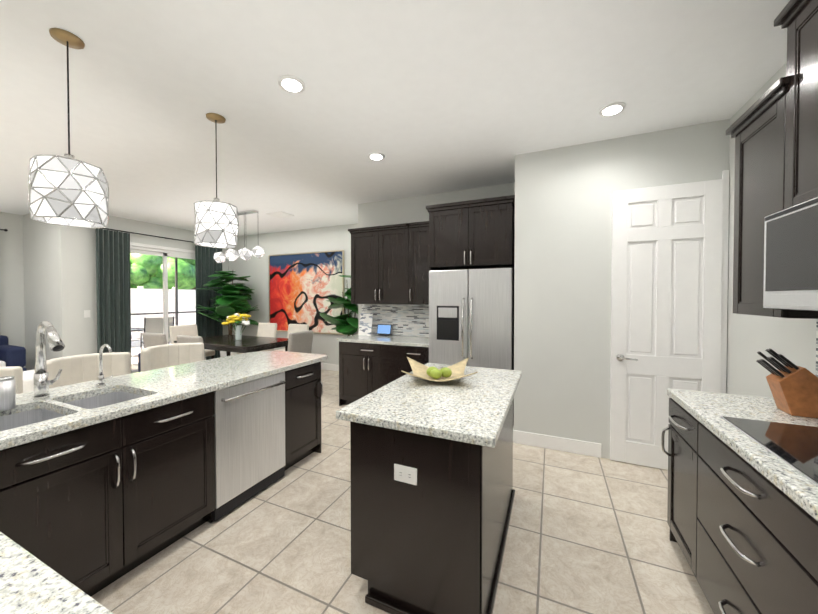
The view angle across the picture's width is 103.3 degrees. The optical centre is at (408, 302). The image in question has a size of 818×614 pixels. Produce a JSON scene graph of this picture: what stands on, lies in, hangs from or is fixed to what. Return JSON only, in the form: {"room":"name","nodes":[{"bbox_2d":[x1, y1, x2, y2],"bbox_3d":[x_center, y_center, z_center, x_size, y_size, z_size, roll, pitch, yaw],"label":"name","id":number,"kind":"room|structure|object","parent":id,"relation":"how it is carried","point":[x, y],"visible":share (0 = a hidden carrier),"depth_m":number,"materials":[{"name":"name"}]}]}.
{"room":"kitchen","nodes":[
{"label":"kitchen","id":0,"kind":"room"},
{"bbox_2d":[0,212,24,366],"bbox_3d":[-7.717,-0.028,3.458,0.100,2.900,4.800,0,1,24],"label":"wall","id":1,"kind":"structure","parent":0,"point":[12,324],"depth_m":5.51,"materials":[{"name":"paint"}]},
{"bbox_2d":[23,214,59,369],"bbox_3d":[-6.151,-0.057,5.446,1.360,2.900,0.100,0,1,24],"label":"wall","id":2,"kind":"structure","parent":0,"point":[40,262],"depth_m":5.39,"materials":[{"name":"paint"}]},
{"bbox_2d":[58,215,228,356],"bbox_3d":[-4.922,-0.072,6.422,0.100,2.900,2.880,0,1,24],"label":"wall","id":3,"kind":"structure","parent":0,"point":[77,277],"depth_m":5.33,"materials":[{"name":"paint"}]},
{"bbox_2d":[84,310,89,317],"bbox_3d":[-5.332,0.194,5.361,0.009,0.120,0.080,0,1,24],"label":"switch plate","id":4,"kind":"object","parent":3,"relation":"attached to","point":[86,313],"visible":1,"depth_m":5.35,"materials":[{"name":"plastic"}]},
{"bbox_2d":[100,228,193,242],"bbox_3d":[-4.787,-1.262,6.422,0.131,0.044,2.464,0,1,24],"label":"curtain rod","id":5,"kind":"object","parent":3,"relation":"attached to","point":[145,234],"visible":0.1,"depth_m":6.01,"materials":[{"name":"metal"}]},
{"bbox_2d":[96,228,130,353],"bbox_3d":[-5.104,0.068,5.608,0.088,2.604,0.480,0,1,24],"label":"door curtain","id":6,"kind":"object","parent":5,"relation":"hanging from","point":[113,295],"visible":0.75,"depth_m":5.59,"materials":[{"name":"fabric"}]},
{"bbox_2d":[195,245,222,359],"bbox_3d":[-4.414,0.045,7.173,0.088,2.604,0.620,0,1,24],"label":"door curtain","id":7,"kind":"object","parent":5,"relation":"hanging from","point":[206,264],"visible":0.54,"depth_m":7.12,"materials":[{"name":"fabric"}]},
{"bbox_2d":[130,242,195,373],"bbox_3d":[-4.877,0.137,6.493,0.099,2.480,1.920,0,1,24],"label":"window","id":8,"kind":"structure","parent":3,"relation":"in","point":[164,252],"depth_m":6.47,"materials":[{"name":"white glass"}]},
{"bbox_2d":[229,223,357,364],"bbox_3d":[-2.294,-0.079,6.891,4.530,2.900,0.100,0,1,24],"label":"wall","id":9,"kind":"structure","parent":0,"point":[330,238],"depth_m":7.01,"materials":[{"name":"paint"}]},
{"bbox_2d":[269,250,343,334],"bbox_3d":[-2.186,-0.197,6.764,1.980,1.670,0.038,0,1,24],"label":"picture","id":10,"kind":"object","parent":9,"relation":"attached to","point":[303,287],"visible":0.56,"depth_m":6.73},
{"bbox_2d":[321,363,338,370],"bbox_3d":[-2.329,1.307,6.859,4.309,0.129,0.023,0,1,24],"label":"baseboard","id":11,"kind":"structure","parent":9,"relation":"attached to","point":[324,366],"depth_m":6.53,"materials":[{"name":"white wood"}]},
{"bbox_2d":[0,0,789,235],"bbox_3d":[-2.652,-1.518,2.776,9.900,0.100,7.880,0,1,24],"label":"ceiling","id":12,"kind":"structure","parent":0,"point":[425,97],"depth_m":2.22,"materials":[{"name":"paint"}]},
{"bbox_2d":[28,28,108,227],"bbox_3d":[-1.884,-0.946,1.790,0.322,1.014,0.328,0,1,24],"label":"pendant light","id":13,"kind":"object","parent":12,"relation":"hanging from","point":[68,190],"visible":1,"depth_m":1.71,"materials":[{"name":"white glass"}]},
{"bbox_2d":[194,113,238,248],"bbox_3d":[-1.532,-0.958,2.578,0.318,1.014,0.321,0,1,24],"label":"pendant light","id":14,"kind":"object","parent":12,"relation":"hanging from","point":[216,223],"visible":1,"depth_m":2.48,"materials":[{"name":"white glass"}]},
{"bbox_2d":[214,209,264,262],"bbox_3d":[-2.880,-1.089,5.465,0.996,0.837,0.304,0,1,24],"label":"chandelier","id":15,"kind":"object","parent":12,"relation":"hanging from","point":[245,254],"visible":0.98,"depth_m":5.37,"materials":[{"name":"white glass"}]},
{"bbox_2d":[266,211,293,217],"bbox_3d":[-2.218,-1.501,5.569,0.360,0.016,0.300,0,1,24],"label":"ceiling vent","id":16,"kind":"object","parent":12,"relation":"in","point":[280,214],"visible":0.98,"depth_m":5.52,"materials":[{"name":"white metal"}]},
{"bbox_2d":[278,75,304,92],"bbox_3d":[-0.782,-1.451,2.159,0.169,0.016,0.169,0,1,18],"label":"recessed light","id":17,"kind":"object","parent":12,"relation":"in","point":[290,83],"depth_m":2.14,"materials":[{"name":"white plastic"}]},
{"bbox_2d":[368,152,384,160],"bbox_3d":[-0.329,-1.467,3.260,0.169,0.016,0.169,0,1,-12],"label":"recessed light","id":18,"kind":"object","parent":12,"relation":"in","point":[377,156],"depth_m":3.24,"materials":[{"name":"white plastic"}]},
{"bbox_2d":[599,102,625,116],"bbox_3d":[1.536,-1.455,2.448,0.169,0.016,0.169,0,1,-12],"label":"recessed light","id":19,"kind":"object","parent":12,"relation":"in","point":[611,109],"depth_m":2.43,"materials":[{"name":"white plastic"}]},
{"bbox_2d":[91,363,713,613],"bbox_3d":[-2.652,1.481,2.820,9.900,0.100,7.880,0,1,24],"label":"floor","id":20,"kind":"structure","parent":0,"point":[586,534],"depth_m":1.88,"materials":[{"name":"tile"}]},
{"bbox_2d":[0,366,22,393],"bbox_3d":[-2.664,0.936,1.899,0.456,1.021,0.545,0,1,24],"label":"bar stool","id":21,"kind":"object","parent":20,"relation":"on","point":[16,372],"visible":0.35,"depth_m":2.10,"materials":[{"name":"beige leather"}]},
{"bbox_2d":[0,335,26,370],"bbox_3d":[-6.716,0.927,4.080,0.880,0.971,2.320,0,1,24],"label":"sofa","id":22,"kind":"object","parent":20,"relation":"on","point":[11,355],"visible":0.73,"depth_m":4.88,"materials":[{"name":"blue fabric"}]},
{"bbox_2d":[23,370,34,392],"bbox_3d":[-5.032,1.178,4.396,0.650,0.460,0.650,0,1,24],"label":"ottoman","id":23,"kind":"object","parent":20,"relation":"on","point":[28,380],"visible":0.02,"depth_m":4.11,"materials":[{"name":"white fabric"}]},
{"bbox_2d":[34,352,130,387],"bbox_3d":[-2.421,0.927,2.448,0.456,1.021,0.545,0,1,24],"label":"bar stool","id":24,"kind":"object","parent":20,"relation":"on","point":[79,368],"visible":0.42,"depth_m":2.55,"materials":[{"name":"beige leather"}]},
{"bbox_2d":[138,353,140,371],"bbox_3d":[-4.634,1.136,5.854,0.410,0.500,0.410,0,1,24],"label":"pouf","id":25,"kind":"object","parent":20,"relation":"on","point":[139,363],"visible":0.04,"depth_m":5.67,"materials":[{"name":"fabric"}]},
{"bbox_2d":[142,332,166,347],"bbox_3d":[-3.576,0.921,4.906,0.480,0.962,0.582,0,1,24],"label":"dining chair","id":26,"kind":"object","parent":20,"relation":"on","point":[152,339],"visible":0.27,"depth_m":4.63,"materials":[{"name":"grey fabric"}]},
{"bbox_2d":[0,351,327,613],"bbox_3d":[-1.017,0.989,1.627,2.430,0.920,2.930,0,1,24],"label":"kitchen counter","id":27,"kind":"object","parent":20,"relation":"on","point":[115,478],"visible":1,"depth_m":1.73,"materials":[{"name":"brown wood"}]},
{"bbox_2d":[0,376,15,410],"bbox_3d":[-1.994,0.450,1.596,0.068,0.157,0.068,0,1,24],"label":"canister","id":28,"kind":"object","parent":27,"relation":"on","point":[7,392],"visible":1,"depth_m":1.58,"materials":[{"name":"silver metal"}]},
{"bbox_2d":[33,321,64,399],"bbox_3d":[-1.913,0.314,1.742,0.248,0.425,0.096,0,1,24],"label":"faucet","id":29,"kind":"object","parent":27,"relation":"on","point":[42,382],"visible":1,"depth_m":1.75,"materials":[{"name":"silver metal"}]},
{"bbox_2d":[0,391,143,431],"bbox_3d":[-1.774,0.658,1.666,0.442,0.180,0.672,0,1,24],"label":"sink","id":30,"kind":"object","parent":27,"relation":"in","point":[12,419],"depth_m":1.73,"materials":[{"name":"silver metal"}]},
{"bbox_2d":[96,344,112,386],"bbox_3d":[-1.859,0.389,2.003,0.142,0.267,0.080,0,1,24],"label":"filter faucet","id":31,"kind":"object","parent":27,"relation":"on","point":[101,378],"visible":1,"depth_m":2.00,"materials":[{"name":"silver metal"}]},
{"bbox_2d":[140,343,203,371],"bbox_3d":[-2.171,0.919,3.015,0.456,1.021,0.545,0,1,24],"label":"bar stool","id":32,"kind":"object","parent":20,"relation":"on","point":[159,356],"visible":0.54,"depth_m":3.12,"materials":[{"name":"beige leather"}]},
{"bbox_2d":[177,335,205,359],"bbox_3d":[-2.844,0.926,4.583,0.480,0.962,0.582,0,1,24],"label":"dining chair","id":33,"kind":"object","parent":20,"relation":"on","point":[188,339],"visible":0.21,"depth_m":4.30,"materials":[{"name":"grey fabric"}]},
{"bbox_2d":[169,324,214,358],"bbox_3d":[-3.950,0.906,5.909,0.582,0.962,0.480,0,1,24],"label":"dining chair","id":34,"kind":"object","parent":20,"relation":"on","point":[189,330],"visible":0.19,"depth_m":5.94,"materials":[{"name":"beige fabric"}]},
{"bbox_2d":[194,271,258,356],"bbox_3d":[-3.796,0.342,6.870,1.161,2.058,1.043,0,1,24],"label":"trees","id":35,"kind":"object","parent":20,"relation":"on","point":[231,300],"visible":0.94,"depth_m":6.70,"materials":[{"name":"green plant"}]},
{"bbox_2d":[174,334,288,355],"bbox_3d":[-2.900,1.013,5.448,1.700,0.760,1.000,0,1,24],"label":"dining table","id":36,"kind":"object","parent":20,"relation":"on","point":[228,344],"visible":0.48,"depth_m":5.12,"materials":[{"name":"brown wood"}]},
{"bbox_2d":[221,313,250,339],"bbox_3d":[-2.873,0.405,5.377,0.505,0.455,0.414,0,1,24],"label":"flower vase","id":37,"kind":"object","parent":36,"relation":"on","point":[238,319],"visible":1,"depth_m":5.37,"materials":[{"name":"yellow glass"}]},
{"bbox_2d":[236,322,276,353],"bbox_3d":[-2.956,0.900,6.309,0.480,0.962,0.582,0,1,24],"label":"dining chair","id":38,"kind":"object","parent":20,"relation":"on","point":[267,329],"visible":0.4,"depth_m":6.47,"materials":[{"name":"beige fabric"}]},
{"bbox_2d":[274,324,308,350],"bbox_3d":[-2.224,0.905,5.986,0.480,0.962,0.582,0,1,24],"label":"dining chair","id":39,"kind":"object","parent":20,"relation":"on","point":[292,328],"visible":0.21,"depth_m":6.17,"materials":[{"name":"beige fabric"}]},
{"bbox_2d":[287,330,312,352],"bbox_3d":[-1.851,0.920,4.983,0.582,0.962,0.480,0,1,24],"label":"dining chair","id":40,"kind":"object","parent":20,"relation":"on","point":[301,342],"visible":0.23,"depth_m":4.84,"materials":[{"name":"grey fabric"}]},
{"bbox_2d":[320,275,357,335],"bbox_3d":[-1.124,0.450,5.807,1.072,1.874,0.838,0,1,24],"label":"fig tree","id":41,"kind":"object","parent":20,"relation":"on","point":[346,324],"visible":0.58,"depth_m":5.71,"materials":[{"name":"green plant"}]},
{"bbox_2d":[337,195,514,405],"bbox_3d":[0.186,0.147,4.136,2.295,2.530,0.739,0,1,24],"label":"kitchen cabinets","id":42,"kind":"object","parent":20,"relation":"on","point":[393,265],"visible":0.75,"depth_m":4.18,"materials":[{"name":"brown wood"}]},
{"bbox_2d":[359,313,372,335],"bbox_3d":[-0.626,0.320,4.757,0.220,0.324,0.110,0,1,24],"label":"backsplash","id":43,"kind":"structure","parent":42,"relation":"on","point":[365,325],"depth_m":4.74,"materials":[{"name":"tile"}]},
{"bbox_2d":[377,324,391,335],"bbox_3d":[-0.354,0.402,4.694,0.230,0.161,0.067,0,1,24],"label":"tablet","id":44,"kind":"object","parent":42,"relation":"on","point":[383,329],"visible":1,"depth_m":4.67,"materials":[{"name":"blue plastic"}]},
{"bbox_2d":[350,387,516,613],"bbox_3d":[0.231,1.003,2.012,0.706,0.880,1.202,0,1,24],"label":"kitchen island","id":45,"kind":"object","parent":20,"relation":"on","point":[432,494],"depth_m":1.48,"materials":[{"name":"espresso wood"},{"name":"granite"},{"name":"white plastic"}]},
{"bbox_2d":[336,363,521,450],"bbox_3d":[0.247,0.543,2.008,0.760,0.040,1.280,0,1,24],"label":"island countertop","id":46,"kind":"structure","parent":45,"relation":"on","point":[473,409],"depth_m":1.64,"materials":[{"name":"white stone"}]},
{"bbox_2d":[401,357,477,381],"bbox_3d":[0.198,0.465,2.181,0.459,0.108,0.459,0,1,4],"label":"fruit bowl","id":47,"kind":"object","parent":46,"relation":"on","point":[449,373],"visible":1,"depth_m":2.19,"materials":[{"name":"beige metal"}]},
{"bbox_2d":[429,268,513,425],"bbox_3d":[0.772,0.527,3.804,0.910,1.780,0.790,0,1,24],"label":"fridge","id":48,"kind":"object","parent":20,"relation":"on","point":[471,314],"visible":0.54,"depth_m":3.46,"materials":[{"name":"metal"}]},
{"bbox_2d":[665,392,688,555],"bbox_3d":[1.772,1.009,1.639,0.636,0.880,0.442,0,1,24],"label":"base cabinet","id":49,"kind":"object","parent":20,"relation":"on","point":[678,428],"depth_m":1.81,"materials":[{"name":"brown wood"}]},
{"bbox_2d":[685,412,816,613],"bbox_3d":[1.521,1.017,1.070,0.636,0.880,0.921,0,1,24],"label":"base cabinet","id":50,"kind":"object","parent":20,"relation":"on","point":[742,514],"depth_m":1.19,"materials":[{"name":"brown wood"}]},
{"bbox_2d":[667,388,817,519],"bbox_3d":[1.153,0.569,0.228,0.645,0.040,3.535,0,1,24],"label":"countertop","id":51,"kind":"structure","parent":50,"relation":"on","point":[784,446],"depth_m":1.30,"materials":[{"name":"white stone"}]},
{"bbox_2d":[756,348,817,417],"bbox_3d":[1.867,0.378,1.531,0.332,0.303,0.110,0,1,24],"label":"knife block","id":52,"kind":"object","parent":51,"relation":"on","point":[793,388],"visible":1,"depth_m":1.51,"materials":[{"name":"brown wood"}]},
{"bbox_2d":[813,520,817,613],"bbox_3d":[1.196,1.028,0.333,0.636,0.880,0.810,0,1,24],"label":"base cabinet","id":53,"kind":"object","parent":20,"relation":"on","point":[815,526],"depth_m":0.86,"materials":[{"name":"brown wood"}]},
{"bbox_2d":[358,183,514,336],"bbox_3d":[1.077,-0.039,4.202,4.010,2.900,0.100,0,1,24],"label":"wall","id":54,"kind":"structure","parent":0,"point":[396,211],"depth_m":4.58,"materials":[{"name":"paint"}]},
{"bbox_2d":[362,304,428,336],"bbox_3d":[-0.105,0.244,4.661,1.340,0.479,0.015,0,1,24],"label":"backsplash","id":55,"kind":"structure","parent":54,"relation":"attached to","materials":[{"name":"tile"}]},
{"bbox_2d":[514,119,729,458],"bbox_3d":[1.834,-0.021,2.983,1.640,2.900,0.100,0,1,24],"label":"wall","id":56,"kind":"structure","parent":0,"point":[562,278],"depth_m":3.04,"materials":[{"name":"paint"}]},
{"bbox_2d":[513,428,600,457],"bbox_3d":[1.408,1.361,3.133,0.785,0.129,0.025,0,1,24],"label":"baseboard","id":57,"kind":"structure","parent":56,"relation":"attached to","point":[587,448],"depth_m":3.11,"materials":[{"name":"white wood"}]},
{"bbox_2d":[610,170,728,469],"bbox_3d":[2.174,0.188,2.724,0.797,2.490,0.100,0,1,24],"label":"pantry door","id":58,"kind":"structure","parent":56,"relation":"in","point":[669,280],"depth_m":2.75,"materials":[{"name":"white wood"}]},
{"bbox_2d":[726,62,816,397],"bbox_3d":[1.629,0.017,0.363,0.100,2.900,6.680,0,1,24],"label":"wall","id":59,"kind":"structure","parent":0,"point":[792,340],"depth_m":2.25,"materials":[{"name":"paint"}]},
{"bbox_2d":[729,84,817,323],"bbox_3d":[1.916,-0.444,1.571,0.346,1.027,0.434,0,1,24],"label":"upper cabinet","id":60,"kind":"object","parent":59,"relation":"attached to","point":[757,183],"depth_m":1.64,"materials":[{"name":"brown wood"}]},
{"bbox_2d":[737,184,817,315],"bbox_3d":[1.646,-0.175,1.124,0.465,0.413,0.606,0,1,24],"label":"upper cabinet","id":61,"kind":"object","parent":59,"relation":"attached to","point":[779,240],"depth_m":1.36,"materials":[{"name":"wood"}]},
{"bbox_2d":[763,197,817,310],"bbox_3d":[1.615,-0.172,1.054,0.465,0.417,0.757,0,1,24],"label":"microwave","id":62,"kind":"object","parent":61,"relation":"in","point":[790,234],"depth_m":1.29,"materials":[{"name":"silver metal"}]},
{"bbox_2d":[777,0,817,195],"bbox_3d":[1.671,-0.811,1.010,0.346,0.857,0.780,0,1,24],"label":"upper cabinet","id":63,"kind":"object","parent":59,"relation":"attached to","point":[799,87],"depth_m":1.36,"materials":[{"name":"brown wood"}]},
{"bbox_2d":[815,319,817,376],"bbox_3d":[1.441,0.301,0.097,0.014,0.499,3.535,0,1,24],"label":"backsplash","id":64,"kind":"structure","parent":59,"relation":"attached to","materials":[{"name":"tile"}]},
{"label":"outside","id":65,"kind":"structure","parent":0,"visible":0},
{"bbox_2d":[131,342,170,363],"bbox_3d":[-9.331,1.436,7.253,8.580,0.100,18.000,0,1,24],"label":"patio","id":66,"kind":"structure","parent":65,"point":[135,353],"depth_m":8.77,"materials":[{"name":"concrete"}]},
{"bbox_2d":[131,317,173,350],"bbox_3d":[-6.746,0.866,7.470,1.958,1.031,1.939,0,1,24],"label":"patio furniture","id":67,"kind":"object","parent":66,"relation":"on","point":[155,326],"depth_m":7.60,"materials":[{"name":"metal"}]},
{"bbox_2d":[130,253,195,289],"bbox_3d":[-11.897,-1.174,9.217,3.910,5.023,15.958,0,1,24],"label":"trees","id":68,"kind":"object","parent":66,"relation":"on","point":[151,261],"depth_m":11.90,"materials":[{"name":"green plant"}]},
{"bbox_2d":[130,286,195,345],"bbox_3d":[-9.615,0.465,7.364,0.160,1.840,18.120,0,1,24],"label":"fence","id":69,"kind":"object","parent":66,"relation":"on","point":[189,298],"depth_m":10.51,"materials":[{"name":"white"}]},
{"bbox_2d":[131,258,195,325],"bbox_3d":[-5.902,-0.089,8.303,3.190,2.920,5.270,0,1,24],"label":"posts","id":70,"kind":"object","parent":66,"relation":"on","point":[176,290],"depth_m":9.66,"materials":[{"name":"metal"}]}
]}

